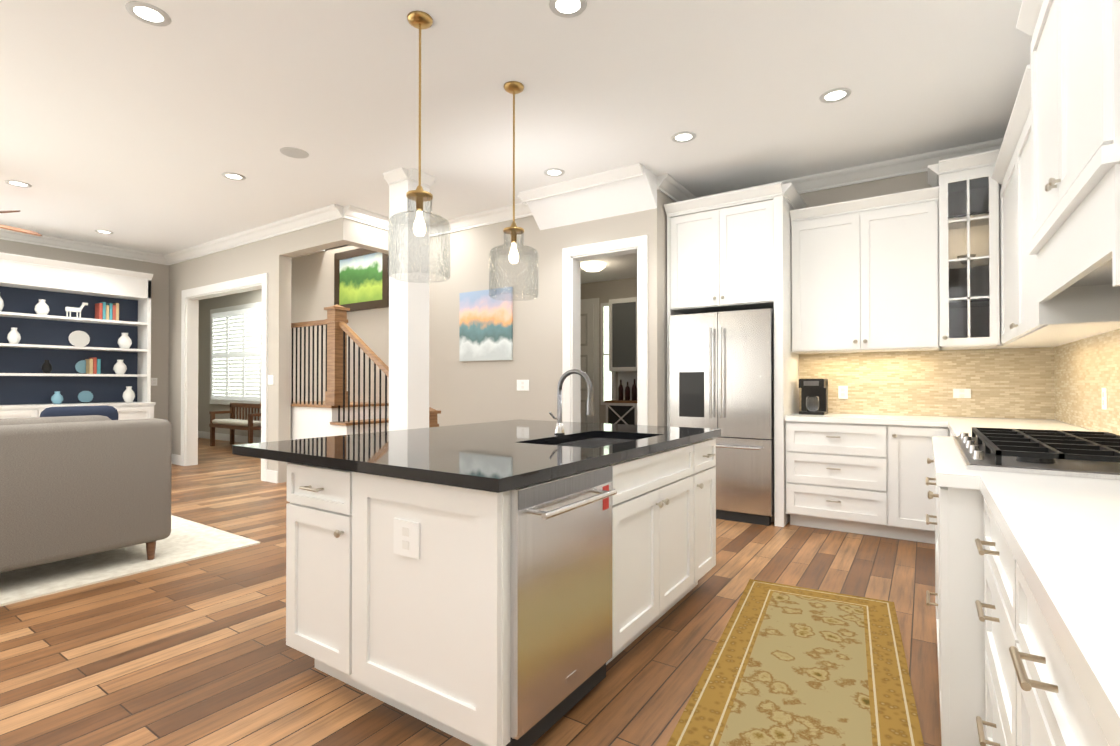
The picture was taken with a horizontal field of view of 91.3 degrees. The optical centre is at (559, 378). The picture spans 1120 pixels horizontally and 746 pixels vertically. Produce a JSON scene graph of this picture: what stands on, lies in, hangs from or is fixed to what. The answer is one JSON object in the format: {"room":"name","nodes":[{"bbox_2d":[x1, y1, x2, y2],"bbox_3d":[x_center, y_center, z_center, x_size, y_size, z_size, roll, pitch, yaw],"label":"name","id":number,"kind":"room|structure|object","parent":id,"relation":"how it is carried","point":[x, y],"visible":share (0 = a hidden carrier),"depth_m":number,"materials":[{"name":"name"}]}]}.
{"room":"kitchen","nodes":[
{"label":"kitchen","id":0,"kind":"room"},
{"bbox_2d":[0,239,168,419],"bbox_3d":[-7.326,-0.290,6.019,0.150,3.050,5.200,0,-1,34],"label":"wall","id":1,"kind":"structure","parent":0,"point":[159,325],"depth_m":7.99,"materials":[{"name":"beige paint"}]},
{"bbox_2d":[0,228,163,264],"bbox_3d":[-7.221,-1.757,5.961,0.105,0.118,5.200,0,-1,34],"label":"crown molding","id":2,"kind":"structure","parent":1,"relation":"attached to","point":[49,241],"depth_m":7.25,"materials":[{"name":"white"}]},
{"bbox_2d":[151,378,156,385],"bbox_3d":[-5.916,0.051,7.985,0.008,0.115,0.075,0,-1,34],"label":"light switch","id":3,"kind":"object","parent":1,"relation":"attached to","point":[153,381],"visible":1,"depth_m":7.98,"materials":[{"name":"white plastic"}]},
{"bbox_2d":[168,235,290,482],"bbox_3d":[-4.593,-0.279,7.411,3.150,3.050,0.150,0,-1,34],"label":"wall","id":4,"kind":"structure","parent":0,"point":[254,258],"depth_m":6.68,"materials":[{"name":"beige paint"}]},
{"bbox_2d":[172,454,180,464],"bbox_3d":[-5.621,1.181,7.985,0.490,0.140,0.016,0,-1,34],"label":"baseboard","id":5,"kind":"structure","parent":4,"relation":"attached to","point":[176,459],"depth_m":7.93,"materials":[{"name":"white wood"}]},
{"bbox_2d":[181,273,267,480],"bbox_3d":[-4.441,-0.010,7.295,2.290,2.510,0.170,0,-1,34],"label":"door frame","id":6,"kind":"structure","parent":4,"relation":"attached to","point":[190,298],"depth_m":7.81,"materials":[{"name":"white wood"}]},
{"bbox_2d":[164,204,351,264],"bbox_3d":[-3.992,-1.749,6.868,4.225,0.118,0.105,0,-1,34],"label":"crown molding","id":7,"kind":"structure","parent":4,"relation":"attached to","point":[329,213],"depth_m":6.56,"materials":[{"name":"white wood"}]},
{"bbox_2d":[268,375,273,384],"bbox_3d":[-3.469,0.019,6.562,0.120,0.115,0.008,0,-1,34],"label":"light switch","id":8,"kind":"object","parent":4,"relation":"attached to","point":[270,379],"visible":1,"depth_m":6.55,"materials":[{"name":"white plastic"}]},
{"bbox_2d":[266,470,277,482],"bbox_3d":[-3.438,1.169,6.527,0.260,0.140,0.016,0,-1,34],"label":"baseboard","id":9,"kind":"structure","parent":4,"relation":"attached to","point":[272,476],"depth_m":6.51,"materials":[{"name":"white wood"}]},
{"bbox_2d":[198,289,261,436],"bbox_3d":[-5.915,-0.251,10.698,5.400,3.050,0.150,0,-1,34],"label":"wall","id":10,"kind":"structure","parent":0,"point":[205,406],"depth_m":11.65,"materials":[{"name":"beige paint"}]},
{"bbox_2d":[198,431,260,442],"bbox_3d":[-5.878,1.202,10.562,5.200,0.140,0.016,0,-1,34],"label":"baseboard","id":11,"kind":"structure","parent":10,"relation":"attached to","point":[201,434],"depth_m":11.17,"materials":[{"name":"white wood"}]},
{"bbox_2d":[210,302,261,404],"bbox_3d":[-6.490,-0.459,10.965,2.150,1.990,0.040,0,-1,34],"label":"window shutters","id":12,"kind":"object","parent":10,"relation":"attached to","point":[235,353],"visible":0.98,"depth_m":10.95,"materials":[{"name":"white wood"}]},
{"bbox_2d":[0,438,941,745],"bbox_3d":[-3.467,1.269,6.555,15.060,0.060,10.800,0,-1,34],"label":"floor","id":13,"kind":"structure","parent":0,"point":[196,652],"depth_m":2.44,"materials":[{"name":"brown wood"}]},
{"bbox_2d":[0,252,155,419],"bbox_3d":[-6.305,-0.108,6.959,0.497,2.700,1.820,0,-1,34],"label":"built-in bookshelf","id":14,"kind":"object","parent":13,"relation":"on","point":[74,334],"visible":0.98,"depth_m":7.13,"materials":[{"name":"white wood"}]},
{"bbox_2d":[0,515,259,606],"bbox_3d":[-4.500,1.209,3.639,3.380,0.012,3.200,0,-1,34],"label":"living room rug","id":15,"kind":"object","parent":13,"relation":"on","point":[185,540],"visible":0.4,"depth_m":3.57,"materials":[{"name":"fabric"}]},
{"bbox_2d":[0,405,171,572],"bbox_3d":[-3.669,0.688,3.016,1.000,1.018,2.320,0,-1,34],"label":"sofa","id":16,"kind":"object","parent":15,"relation":"on","point":[76,481],"visible":1,"depth_m":3.31,"materials":[{"name":"beige fabric"}]},
{"bbox_2d":[209,403,260,445],"bbox_3d":[-5.845,0.868,10.029,1.450,0.800,0.430,0,-1,34],"label":"bench","id":17,"kind":"object","parent":13,"relation":"on","point":[232,424],"visible":0.79,"depth_m":10.12,"materials":[{"name":"brown wood"}]},
{"bbox_2d":[291,304,440,439],"bbox_3d":[-2.303,0.199,6.501,3.065,2.080,0.907,0,-1,34],"label":"stairs","id":18,"kind":"structure","parent":13,"relation":"on","point":[336,412],"depth_m":6.21,"materials":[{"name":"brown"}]},
{"bbox_2d":[389,180,429,430],"bbox_3d":[-1.364,-0.299,4.954,0.290,3.050,0.290,0,-1,34],"label":"column","id":19,"kind":"structure","parent":13,"relation":"on","point":[408,354],"depth_m":4.86,"materials":[{"name":"white paint"}]},
{"bbox_2d":[272,435,720,745],"bbox_3d":[-0.086,0.772,2.704,1.226,0.869,1.998,0,-1,34],"label":"kitchen island","id":20,"kind":"object","parent":13,"relation":"on","point":[537,587],"depth_m":1.91,"materials":[{"name":"white wood"}]},
{"bbox_2d":[394,518,419,559],"bbox_3d":[-0.518,0.540,1.847,0.125,0.120,0.008,0,-1,34],"label":"outlet","id":21,"kind":"object","parent":20,"relation":"attached to","point":[407,538],"visible":1,"depth_m":1.84,"materials":[{"name":"white plastic"}]},
{"bbox_2d":[232,419,631,470],"bbox_3d":[-0.477,0.319,2.992,0.960,0.040,2.040,0,-1,34],"label":"island countertop","id":22,"kind":"structure","parent":20,"relation":"on","point":[362,450],"depth_m":2.56,"materials":[{"name":"black stone"}]},
{"bbox_2d":[549,369,593,434],"bbox_3d":[0.055,0.124,2.851,0.238,0.347,0.122,0,-1,34],"label":"faucet","id":23,"kind":"object","parent":22,"relation":"on","point":[559,429],"visible":1,"depth_m":2.89,"materials":[{"name":"silver metal"}]},
{"bbox_2d":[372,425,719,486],"bbox_3d":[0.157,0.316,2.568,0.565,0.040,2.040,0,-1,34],"label":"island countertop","id":24,"kind":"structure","parent":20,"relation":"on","point":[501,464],"depth_m":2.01,"materials":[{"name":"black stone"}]},
{"bbox_2d":[604,297,636,424],"bbox_3d":[0.971,0.050,7.917,0.520,2.400,0.417,0,-1,34],"label":"tall cabinet","id":25,"kind":"object","parent":13,"relation":"on","point":[622,409],"visible":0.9,"depth_m":7.85,"materials":[{"name":"white"}]},
{"bbox_2d":[669,308,774,525],"bbox_3d":[1.538,0.326,5.009,0.890,1.800,0.726,0,-1,34],"label":"fridge","id":26,"kind":"object","parent":13,"relation":"on","point":[721,370],"visible":0.85,"depth_m":4.68,"materials":[{"name":"silver metal"}]},
{"bbox_2d":[664,182,805,526],"bbox_3d":[1.609,-0.184,5.016,1.085,2.820,0.737,0,-1,34],"label":"surround","id":27,"kind":"object","parent":13,"relation":"on","point":[729,251],"visible":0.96,"depth_m":4.74,"materials":[{"name":"white wood"}]},
{"bbox_2d":[666,579,923,745],"bbox_3d":[0.884,1.197,2.006,0.740,0.008,2.500,0,-1,28],"label":"runner rug","id":28,"kind":"object","parent":13,"relation":"on","point":[788,665],"visible":0.89,"depth_m":2.18,"materials":[{"name":"beige fabric"}]},
{"bbox_2d":[785,421,899,538],"bbox_3d":[2.365,0.788,4.563,0.797,0.868,0.636,0,-1,34],"label":"base cabinet","id":29,"kind":"object","parent":13,"relation":"on","point":[844,476],"depth_m":4.29,"materials":[{"name":"white wood"}]},
{"bbox_2d":[784,413,1067,424],"bbox_3d":[2.765,0.330,4.293,1.768,0.040,0.647,0,-1,34],"label":"countertop","id":30,"kind":"structure","parent":29,"relation":"on","point":[892,419],"depth_m":4.21,"materials":[{"name":"white stone"}]},
{"bbox_2d":[799,379,827,414],"bbox_3d":[2.220,0.159,4.798,0.200,0.309,0.222,0,-1,34],"label":"coffee maker","id":31,"kind":"object","parent":30,"relation":"on","point":[814,396],"visible":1,"depth_m":4.75,"materials":[{"name":"black plastic"}]},
{"bbox_2d":[900,425,935,548],"bbox_3d":[2.794,0.786,4.277,0.372,0.868,0.636,0,-1,34],"label":"base cabinet","id":32,"kind":"object","parent":13,"relation":"on","point":[917,479],"depth_m":4.03,"materials":[{"name":"white wood"}]},
{"bbox_2d":[936,425,951,572],"bbox_3d":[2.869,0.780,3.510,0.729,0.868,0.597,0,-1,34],"label":"base cabinet","id":33,"kind":"object","parent":13,"relation":"on","point":[943,496],"depth_m":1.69,"materials":[{"name":"white wood"}]},
{"bbox_2d":[952,489,955,596],"bbox_3d":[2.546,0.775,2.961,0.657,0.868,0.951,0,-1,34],"label":"base cabinet","id":34,"kind":"object","parent":13,"relation":"on","point":[953,490],"depth_m":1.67,"materials":[{"name":"white wood"}]},
{"bbox_2d":[956,489,979,745],"bbox_3d":[1.920,0.767,2.023,0.657,0.868,1.428,0,-1,34],"label":"base cabinet","id":35,"kind":"object","parent":13,"relation":"on","point":[965,498],"depth_m":1.65,"materials":[{"name":"white wood"}]},
{"bbox_2d":[976,485,1003,745],"bbox_3d":[1.334,0.760,1.146,0.657,0.868,0.682,0,-1,34],"label":"base cabinet","id":36,"kind":"object","parent":13,"relation":"on","point":[989,535],"depth_m":1.47,"materials":[{"name":"white wood"}]},
{"bbox_2d":[1004,537,1095,745],"bbox_3d":[0.953,0.755,0.575,0.657,0.868,0.690,0,-1,34],"label":"base cabinet","id":37,"kind":"object","parent":13,"relation":"on","point":[1046,704],"depth_m":0.85,"materials":[{"name":"white wood"}]},
{"bbox_2d":[932,421,1119,745],"bbox_3d":[1.476,0.307,1.465,0.772,0.040,5.489,0,-1,34],"label":"countertop","id":38,"kind":"structure","parent":37,"relation":"on","point":[1053,490],"depth_m":1.13,"materials":[{"name":"white stone"}]},
{"bbox_2d":[291,190,663,426],"bbox_3d":[-1.702,-0.284,6.743,6.300,3.050,0.150,0,-1,34],"label":"wall","id":39,"kind":"structure","parent":0,"point":[465,392],"depth_m":6.02,"materials":[{"name":"beige paint"}]},
{"bbox_2d":[334,248,388,311],"bbox_3d":[-2.644,-1.315,7.268,1.120,0.820,0.033,0,-1,34],"label":"picture frame","id":40,"kind":"object","parent":39,"relation":"attached to","point":[361,278],"visible":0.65,"depth_m":7.25,"materials":[{"name":"brown wood"}]},
{"bbox_2d":[346,206,388,229],"bbox_3d":[-1.989,-1.755,6.159,0.105,0.118,0.900,0,-1,34],"label":"crown molding","id":41,"kind":"structure","parent":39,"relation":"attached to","point":[360,215],"depth_m":6.00,"materials":[{"name":"white wood"}]},
{"bbox_2d":[430,205,532,236],"bbox_3d":[-0.994,-1.756,6.114,1.810,0.118,0.130,0,-1,34],"label":"crown molding","id":42,"kind":"structure","parent":39,"relation":"attached to","point":[501,214],"depth_m":6.03,"materials":[{"name":"white wood"}]},
{"bbox_2d":[459,287,512,360],"bbox_3d":[-0.828,-0.585,6.057,0.760,0.780,0.020,0,-1,34],"label":"framed picture","id":43,"kind":"object","parent":39,"relation":"attached to","point":[485,326],"visible":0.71,"depth_m":6.04},
{"bbox_2d":[517,380,528,390],"bbox_3d":[-0.391,0.072,5.769,0.160,0.115,0.008,0,-1,34],"label":"light switch","id":44,"kind":"object","parent":39,"relation":"attached to","point":[522,385],"visible":1,"depth_m":5.76,"materials":[{"name":"white plastic"}]},
{"bbox_2d":[562,235,647,424],"bbox_3d":[0.454,-0.037,5.289,0.920,2.530,0.170,0,-1,34],"label":"door frame","id":45,"kind":"structure","parent":39,"relation":"attached to","point":[573,257],"depth_m":5.43,"materials":[{"name":"white wood"}]},
{"bbox_2d":[0,0,1031,258],"bbox_3d":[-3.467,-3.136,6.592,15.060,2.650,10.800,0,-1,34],"label":"ceiling","id":46,"kind":"structure","parent":0,"point":[124,126],"depth_m":3.59,"materials":[{"name":"white paint"}]},
{"bbox_2d":[4,180,31,187],"bbox_3d":[-5.074,-1.821,5.129,0.188,0.005,0.188,0,-1,34],"label":"recessed light","id":47,"kind":"object","parent":46,"relation":"in","point":[19,183],"visible":1,"depth_m":5.12,"materials":[{"name":"grey"}]},
{"bbox_2d":[0,210,41,235],"bbox_3d":[-5.475,-1.551,4.813,1.384,0.550,1.414,0,-1,34],"label":"room ceiling fan","id":48,"kind":"object","parent":46,"relation":"hanging from","point":[18,229],"visible":1,"depth_m":5.26,"materials":[{"name":"brown metal"}]},
{"bbox_2d":[94,230,113,233],"bbox_3d":[-5.630,-1.807,6.763,0.188,0.005,0.188,0,-1,34],"label":"recessed light","id":49,"kind":"object","parent":46,"relation":"in","point":[104,232],"visible":0.98,"depth_m":6.75,"materials":[{"name":"grey plastic"}]},
{"bbox_2d":[125,1,171,25],"bbox_3d":[-2.080,-1.840,2.769,0.188,0.005,0.188,0,-1,34],"label":"recessed light","id":50,"kind":"object","parent":46,"relation":"in","point":[150,12],"visible":1,"depth_m":2.77,"materials":[{"name":"grey"}]},
{"bbox_2d":[222,172,245,180],"bbox_3d":[-2.946,-1.822,4.947,0.188,0.005,0.188,0,-1,34],"label":"recessed light","id":51,"kind":"object","parent":46,"relation":"in","point":[236,176],"visible":1,"depth_m":4.95,"materials":[{"name":"grey plastic"}]},
{"bbox_2d":[280,147,308,157],"bbox_3d":[-2.154,-1.826,4.442,0.216,0.006,0.214,0,-1,34],"label":"ceiling vent","id":52,"kind":"object","parent":46,"relation":"in","point":[292,152],"visible":1,"depth_m":4.42,"materials":[{"name":"grey"}]},
{"bbox_2d":[279,218,388,256],"bbox_3d":[-2.518,-1.636,6.577,1.240,0.350,1.050,0,-1,34],"label":"beam","id":53,"kind":"structure","parent":46,"relation":"attached to","point":[332,234],"depth_m":6.09,"materials":[{"name":"beige paint"}]},
{"bbox_2d":[383,172,399,184],"bbox_3d":[-1.497,-1.782,5.055,0.070,0.085,0.390,0,-1,34],"label":"crown molding","id":54,"kind":"structure","parent":46,"relation":"attached to","point":[390,179],"depth_m":4.86,"materials":[{"name":"white wood"}]},
{"bbox_2d":[400,167,434,187],"bbox_3d":[-1.231,-1.783,4.878,0.070,0.085,0.390,0,-1,34],"label":"crown molding","id":55,"kind":"structure","parent":46,"relation":"attached to","point":[427,180],"depth_m":4.82,"materials":[{"name":"white wood"}]},
{"bbox_2d":[388,11,450,282],"bbox_3d":[-0.718,-1.177,2.804,0.310,1.330,0.310,0,-1,34],"label":"pendant light","id":56,"kind":"object","parent":46,"relation":"hanging from","point":[419,20],"visible":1,"depth_m":2.80,"materials":[{"name":"clear glass"}]},
{"bbox_2d":[489,81,537,300],"bbox_3d":[-0.290,-1.172,3.445,0.310,1.330,0.310,0,-1,34],"label":"pendant light","id":57,"kind":"object","parent":46,"relation":"hanging from","point":[513,88],"visible":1,"depth_m":3.44,"materials":[{"name":"clear glass"}]},
{"bbox_2d":[544,168,564,176],"bbox_3d":[-0.051,-1.823,4.853,0.188,0.005,0.188,0,-1,34],"label":"recessed light","id":58,"kind":"object","parent":46,"relation":"in","point":[556,172],"visible":1,"depth_m":4.85,"materials":[{"name":"grey"}]},
{"bbox_2d":[549,0,586,17],"bbox_3d":[0.039,-1.841,2.701,0.188,0.005,0.188,0,-1,34],"label":"recessed light","id":59,"kind":"object","parent":46,"relation":"in","point":[561,7],"visible":1,"depth_m":2.71,"materials":[{"name":"grey"}]},
{"bbox_2d":[512,163,642,205],"bbox_3d":[0.125,-1.782,5.054,1.370,0.085,0.070,0,-1,34],"label":"crown molding","id":60,"kind":"structure","parent":46,"relation":"attached to","point":[635,170],"depth_m":5.00,"materials":[{"name":"white wood"}]},
{"bbox_2d":[527,166,656,229],"bbox_3d":[0.254,-1.677,5.183,1.300,0.290,0.290,0,-1,34],"label":"ceiling soffit","id":61,"kind":"object","parent":46,"relation":"attached to","point":[630,195],"visible":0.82,"depth_m":5.15,"materials":[{"name":"white paint"}]},
{"bbox_2d":[671,131,695,142],"bbox_3d":[0.939,-1.829,4.157,0.188,0.005,0.188,0,-1,34],"label":"recessed light","id":62,"kind":"object","parent":46,"relation":"in","point":[681,137],"visible":1,"depth_m":4.15,"materials":[{"name":"grey"}]},
{"bbox_2d":[819,88,851,102],"bbox_3d":[1.787,-1.834,3.554,0.188,0.005,0.188,0,-1,34],"label":"recessed light","id":63,"kind":"object","parent":46,"relation":"in","point":[836,94],"visible":1,"depth_m":3.55,"materials":[{"name":"grey"}]},
{"bbox_2d":[581,277,636,422],"bbox_3d":[1.031,-0.272,8.225,3.100,3.050,0.150,0,-1,34],"label":"wall","id":64,"kind":"structure","parent":0,"point":[604,291],"depth_m":8.37,"materials":[{"name":"beige paint"}]},
{"bbox_2d":[581,298,598,422],"bbox_3d":[0.215,0.011,8.640,0.900,2.490,0.052,0,-1,34],"label":"exterior door","id":65,"kind":"structure","parent":64,"relation":"in","point":[590,338],"depth_m":8.47,"materials":[{"name":"white wood"}]},
{"bbox_2d":[601,303,615,404],"bbox_3d":[0.729,-0.371,8.314,0.240,1.550,0.030,0,-1,34],"label":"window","id":66,"kind":"structure","parent":64,"relation":"in","point":[608,384],"depth_m":8.34,"materials":[{"name":"white"}]},
{"bbox_2d":[581,253,636,283],"bbox_3d":[0.329,-1.652,7.051,2.950,0.310,2.600,0,-1,34],"label":"ceiling","id":67,"kind":"structure","parent":0,"point":[620,267],"depth_m":7.58,"materials":[{"name":"white paint"}]},
{"bbox_2d":[581,261,605,271],"bbox_3d":[0.433,-1.446,7.160,0.340,0.100,0.335,0,-1,34],"label":"light","id":68,"kind":"object","parent":67,"relation":"attached to","point":[592,266],"visible":0.98,"depth_m":7.06,"materials":[{"name":"white glass"}]},
{"bbox_2d":[664,195,673,425],"bbox_3d":[1.091,-0.296,5.389,0.150,3.050,0.700,0,-1,34],"label":"wall","id":69,"kind":"structure","parent":0,"point":[667,200],"depth_m":5.09,"materials":[{"name":"beige paint"}]},
{"bbox_2d":[657,174,699,201],"bbox_3d":[1.125,-1.763,5.222,0.105,0.118,0.740,0,-1,34],"label":"crown molding","id":70,"kind":"structure","parent":69,"relation":"attached to","point":[670,187],"depth_m":5.11,"materials":[{"name":"white wood"}]},
{"bbox_2d":[799,171,1054,419],"bbox_3d":[2.558,-0.300,4.920,3.110,3.050,0.150,0,-1,34],"label":"wall","id":71,"kind":"structure","parent":0,"point":[909,182],"depth_m":4.75,"materials":[{"name":"beige"}]},
{"bbox_2d":[701,138,1003,196],"bbox_3d":[2.441,-1.766,4.858,2.700,0.118,0.105,0,-1,34],"label":"crown molding","id":72,"kind":"structure","parent":71,"relation":"attached to","point":[918,163],"depth_m":4.65,"materials":[{"name":"white wood"}]},
{"bbox_2d":[790,185,941,353],"bbox_3d":[2.550,-0.837,4.616,1.061,1.220,0.366,0,-1,34],"label":"upper cabinet","id":73,"kind":"object","parent":71,"relation":"attached to","point":[866,273],"depth_m":4.43,"materials":[{"name":"white wood"}]},
{"bbox_3d":[1.817,-0.331,1.146,0.150,3.050,7.250,0,-1,34],"label":"wall","id":74,"kind":"structure","parent":0,"visible":0},
{"bbox_2d":[799,347,1050,418],"bbox_3d":[2.934,0.036,4.572,1.740,0.547,0.005,0,-1,34],"label":"tile backsplash","id":75,"kind":"structure","parent":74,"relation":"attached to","point":[1006,382],"depth_m":4.47,"materials":[{"name":"tile"}]},
{"bbox_2d":[838,386,847,398],"bbox_3d":[2.506,0.125,4.848,0.075,0.115,0.008,0,-1,34],"label":"electrical outlet","id":76,"kind":"object","parent":75,"relation":"attached to","point":[842,392],"visible":1,"depth_m":4.85,"materials":[{"name":"white plastic"}]},
{"bbox_2d":[953,389,970,397],"bbox_3d":[3.213,0.121,4.376,0.115,0.075,0.008,0,-1,34],"label":"electrical outlet","id":77,"kind":"object","parent":75,"relation":"attached to","point":[961,393],"visible":1,"depth_m":4.37,"materials":[{"name":"white plastic"}]},
{"bbox_2d":[986,149,1059,348],"bbox_3d":[3.409,-0.927,4.013,0.376,1.390,0.416,0,-1,34],"label":"upper cabinet","id":78,"kind":"object","parent":74,"relation":"attached to","point":[996,157],"depth_m":3.94,"materials":[{"name":"white wood"}]},
{"bbox_2d":[998,141,1087,348],"bbox_3d":[3.073,-0.847,3.485,0.348,1.220,0.974,0,-1,34],"label":"upper cabinet","id":79,"kind":"object","parent":74,"relation":"attached to","point":[1005,298],"depth_m":3.78,"materials":[{"name":"white wood"}]},
{"bbox_2d":[1010,73,1119,340],"bbox_3d":[2.622,-0.852,2.810,0.348,1.220,0.905,0,-1,34],"label":"upper cabinet","id":80,"kind":"object","parent":74,"relation":"attached to","point":[1023,266],"depth_m":3.05,"materials":[{"name":"white wood"}]},
{"bbox_2d":[1016,0,1119,324],"bbox_3d":[1.979,-0.955,1.928,0.437,1.410,1.380,0,-1,34],"label":"range hood","id":81,"kind":"object","parent":74,"relation":"attached to","point":[1074,244],"visible":1,"depth_m":1.94,"materials":[{"name":"white wood"}]},
{"bbox_2d":[1051,329,1119,434],"bbox_3d":[1.988,0.011,1.540,0.006,0.547,6.100,0,-1,34],"label":"tile backsplash","id":82,"kind":"structure","parent":74,"relation":"attached to","point":[1067,382],"depth_m":3.22,"materials":[{"name":"tile"}]},
{"bbox_2d":[1102,388,1106,409],"bbox_3d":[2.898,0.109,2.916,0.008,0.115,0.075,0,-1,34],"label":"electrical outlet","id":83,"kind":"object","parent":82,"relation":"attached to","point":[1104,398],"visible":0.93,"depth_m":2.90,"materials":[{"name":"white plastic"}]}
]}

